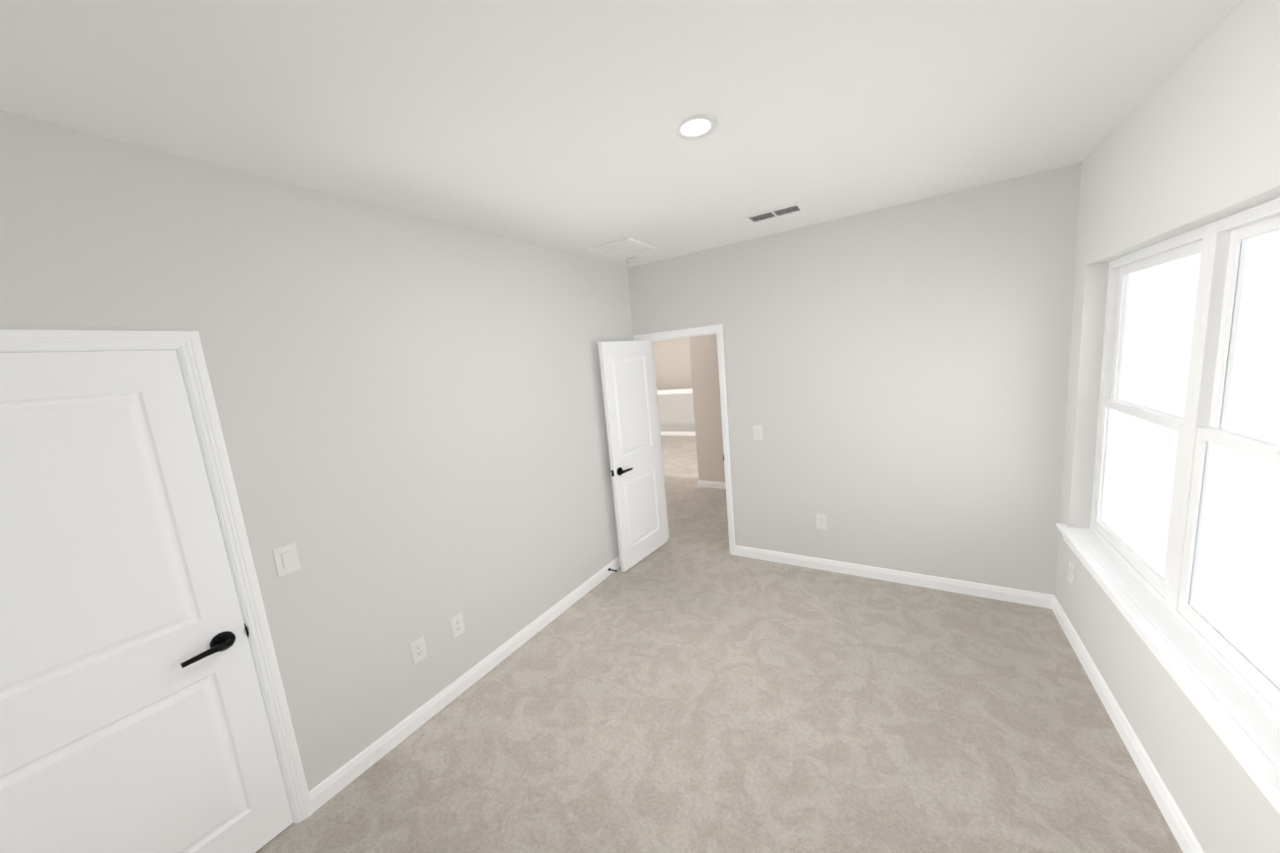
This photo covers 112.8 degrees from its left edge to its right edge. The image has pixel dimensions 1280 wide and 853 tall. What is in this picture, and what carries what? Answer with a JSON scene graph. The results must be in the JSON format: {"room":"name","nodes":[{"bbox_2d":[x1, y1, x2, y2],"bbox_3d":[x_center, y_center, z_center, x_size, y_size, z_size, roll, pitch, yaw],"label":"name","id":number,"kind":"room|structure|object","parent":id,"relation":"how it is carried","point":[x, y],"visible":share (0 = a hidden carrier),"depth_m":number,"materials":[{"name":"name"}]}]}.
{"room":"empty bedroom","nodes":[
{"label":"empty bedroom","id":0,"kind":"room"},
{"bbox_2d":[0,110,633,790],"bbox_3d":[-1.147,0.207,2.524,0.120,2.740,4.440,0,10,32],"label":"wall","id":1,"kind":"structure","parent":0,"point":[410,409],"depth_m":2.06,"materials":[{"name":"paint"}]},
{"bbox_2d":[0,349,292,852],"bbox_3d":[-1.812,0.788,1.387,0.155,2.030,0.775,0,10,32],"label":"closet door","id":2,"kind":"structure","parent":1,"relation":"in","point":[133,717],"depth_m":1.44,"materials":[{"name":"white wood"}]},
{"bbox_2d":[0,328,313,823],"bbox_3d":[-1.847,0.761,1.406,0.159,2.108,0.892,0,10,32],"label":"door frame","id":3,"kind":"structure","parent":1,"relation":"attached to","point":[186,346],"depth_m":1.64,"materials":[{"name":"white wood"}]},
{"bbox_2d":[271,541,300,577],"bbox_3d":[-1.510,0.570,1.819,0.012,0.125,0.078,0,10,32],"label":"light switch","id":4,"kind":"object","parent":1,"relation":"attached to","point":[286,558],"visible":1,"depth_m":1.82,"materials":[{"name":"white plastic"}]},
{"bbox_2d":[409,635,427,664],"bbox_3d":[-1.206,1.219,2.317,0.007,0.125,0.078,0,10,32],"label":"outlet","id":5,"kind":"object","parent":1,"relation":"attached to","point":[418,649],"visible":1,"depth_m":2.31,"materials":[{"name":"white plastic"}]},
{"bbox_2d":[450,611,465,638],"bbox_3d":[-1.080,1.177,2.518,0.007,0.125,0.078,0,10,32],"label":"outlet","id":6,"kind":"object","parent":1,"relation":"attached to","point":[457,625],"visible":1,"depth_m":2.51,"materials":[{"name":"white plastic"}]},
{"bbox_2d":[308,555,620,811],"bbox_3d":[-0.672,1.410,3.165,0.015,0.095,3.049,0,10,32],"label":"baseboard","id":7,"kind":"structure","parent":1,"relation":"attached to","point":[394,736],"depth_m":2.41,"materials":[{"name":"white wood"}]},
{"bbox_2d":[0,0,1244,267],"bbox_3d":[0.102,-1.185,1.454,3.360,0.100,4.440,0,10,32],"label":"ceiling","id":8,"kind":"structure","parent":0,"point":[548,124],"depth_m":1.43,"materials":[{"name":"paint"}]},
{"bbox_2d":[586,237,654,257],"bbox_3d":[-0.147,-1.387,3.316,0.380,0.013,0.380,0,10,32],"label":"attic access panel","id":9,"kind":"object","parent":8,"relation":"in","point":[622,247],"visible":1,"depth_m":3.29,"materials":[{"name":"white paint"}]},
{"bbox_2d":[626,256,641,264],"bbox_3d":[-0.055,-1.439,3.714,0.128,0.046,0.128,0,10,32],"label":"smoke detector","id":10,"kind":"object","parent":8,"relation":"attached to","point":[634,261],"visible":1,"depth_m":3.67,"materials":[{"name":"white plastic"}]},
{"bbox_2d":[674,114,717,140],"bbox_3d":[0.219,-1.173,1.671,0.170,0.010,0.170,0,10,32],"label":"recessed light","id":11,"kind":"object","parent":8,"relation":"in","point":[694,127],"visible":0.96,"depth_m":1.66,"materials":[{"name":"white plastic"}]},
{"bbox_2d":[743,202,805,224],"bbox_3d":[0.888,-1.406,2.809,0.360,0.009,0.180,0,10,32],"label":"ceiling vent","id":12,"kind":"object","parent":8,"relation":"in","point":[793,208],"visible":1,"depth_m":2.80,"materials":[{"name":"white plastic"}]},
{"bbox_2d":[653,337,689,389],"bbox_3d":[2.334,-1.343,10.683,9.340,2.740,0.100,0,10,32],"label":"wall","id":13,"kind":"structure","parent":0,"point":[687,363],"depth_m":11.47,"materials":[{"name":"paint"}]},
{"bbox_2d":[657,388,695,431],"bbox_3d":[0.296,-0.345,10.738,5.830,1.120,0.180,0,10,32],"label":"wall","id":14,"kind":"structure","parent":0,"point":[675,410],"depth_m":10.29,"materials":[{"name":"paint"}]},
{"bbox_2d":[660,431,695,435],"bbox_3d":[0.306,0.171,10.758,5.830,0.095,0.015,0,10,32],"label":"baseboard","id":15,"kind":"structure","parent":14,"relation":"attached to","point":[661,432],"depth_m":10.37,"materials":[{"name":"white wood"}]},
{"bbox_2d":[685,336,709,481],"bbox_3d":[2.057,-0.902,7.936,0.120,2.740,4.870,0,10,32],"label":"wall","id":16,"kind":"structure","parent":0,"point":[694,366],"depth_m":5.95,"materials":[{"name":"paint"}]},
{"bbox_2d":[697,333,725,482],"bbox_3d":[2.311,-0.483,5.021,3.380,2.740,0.120,0,10,32],"label":"wall","id":17,"kind":"structure","parent":0,"point":[707,355],"depth_m":5.83,"materials":[{"name":"paint"}]},
{"bbox_2d":[699,480,726,489],"bbox_3d":[2.283,0.831,5.231,3.340,0.095,0.015,0,10,32],"label":"baseboard","id":18,"kind":"structure","parent":17,"relation":"attached to","point":[709,484],"depth_m":6.01,"materials":[{"name":"white wood"}]},
{"bbox_2d":[255,435,1183,852],"bbox_3d":[-0.431,1.003,6.360,9.440,0.100,11.320,0,10,32],"label":"floor","id":19,"kind":"structure","parent":0,"point":[691,684],"depth_m":2.09,"materials":[{"name":"carpet"}]},
{"bbox_2d":[627,162,1081,594],"bbox_3d":[1.405,-0.161,3.439,3.240,2.740,0.120,0,10,32],"label":"wall","id":20,"kind":"structure","parent":0,"point":[896,383],"depth_m":3.05,"materials":[{"name":"paint"}]},
{"bbox_2d":[597,340,666,571],"bbox_3d":[-0.036,0.242,3.933,0.155,2.030,0.715,1,11,37],"label":"entry door","id":21,"kind":"structure","parent":20,"relation":"in","point":[630,403],"depth_m":3.87,"materials":[{"name":"white wood"}]},
{"bbox_2d":[632,323,736,554],"bbox_3d":[0.450,0.145,4.099,0.910,2.108,0.159,0,10,32],"label":"door frame","id":22,"kind":"structure","parent":20,"relation":"attached to","point":[717,330],"depth_m":3.86,"materials":[{"name":"white wood"}]},
{"bbox_2d":[753,425,763,440],"bbox_3d":[1.014,0.055,3.649,0.078,0.125,0.012,0,10,32],"label":"light switch","id":23,"kind":"object","parent":20,"relation":"attached to","point":[758,431],"visible":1,"depth_m":3.65,"materials":[{"name":"white plastic"}]},
{"bbox_2d":[815,513,826,528],"bbox_3d":[1.496,0.785,3.503,0.078,0.125,0.007,0,10,32],"label":"outlet","id":24,"kind":"object","parent":20,"relation":"attached to","point":[821,520],"visible":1,"depth_m":3.50,"materials":[{"name":"white plastic"}]},
{"bbox_2d":[735,544,1049,608],"bbox_3d":[1.795,1.154,3.387,2.134,0.095,0.015,0,10,32],"label":"baseboard","id":25,"kind":"structure","parent":20,"relation":"attached to","point":[1037,599],"depth_m":3.24,"materials":[{"name":"white wood"}]},
{"bbox_2d":[1054,0,1279,852],"bbox_3d":[1.558,0.230,0.767,0.150,2.740,4.320,0,10,32],"label":"wall","id":26,"kind":"structure","parent":0,"point":[1190,141],"depth_m":1.59,"materials":[{"name":"paint"}]},
{"bbox_2d":[1067,559,1074,585],"bbox_3d":[2.557,0.869,2.521,0.007,0.125,0.078,0,10,32],"label":"outlet","id":27,"kind":"object","parent":26,"relation":"attached to","point":[1071,573],"visible":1,"depth_m":2.51,"materials":[{"name":"white plastic"}]},
{"bbox_2d":[1049,593,1204,852],"bbox_3d":[1.636,1.522,1.058,0.015,0.095,4.200,0,10,32],"label":"baseboard","id":28,"kind":"structure","parent":26,"relation":"attached to","point":[1181,831],"depth_m":1.80,"materials":[{"name":"white wood"}]},
{"bbox_2d":[1055,522,1279,814],"bbox_3d":[2.138,0.810,1.800,0.135,0.095,1.930,0,10,32],"label":"window sill","id":29,"kind":"structure","parent":26,"relation":"attached to","point":[1241,722],"depth_m":1.47,"materials":[{"name":"white wood"}]},
{"bbox_2d":[1089,197,1279,724],"bbox_3d":[2.146,0.016,1.630,0.068,1.520,1.830,0,10,32],"label":"window","id":30,"kind":"structure","parent":26,"relation":"in","point":[1220,245],"depth_m":1.61,"materials":[{"name":"white plastic"}]},
{"label":"outside","id":31,"kind":"structure","parent":0,"visible":0},
{"bbox_2d":[1107,230,1279,683],"bbox_3d":[2.877,-0.198,1.602,0.001,4.100,5.000,0,10,32],"label":"sky","id":32,"kind":"structure","parent":31,"point":[1171,281],"depth_m":2.51,"materials":[{"name":"white"}]}
]}

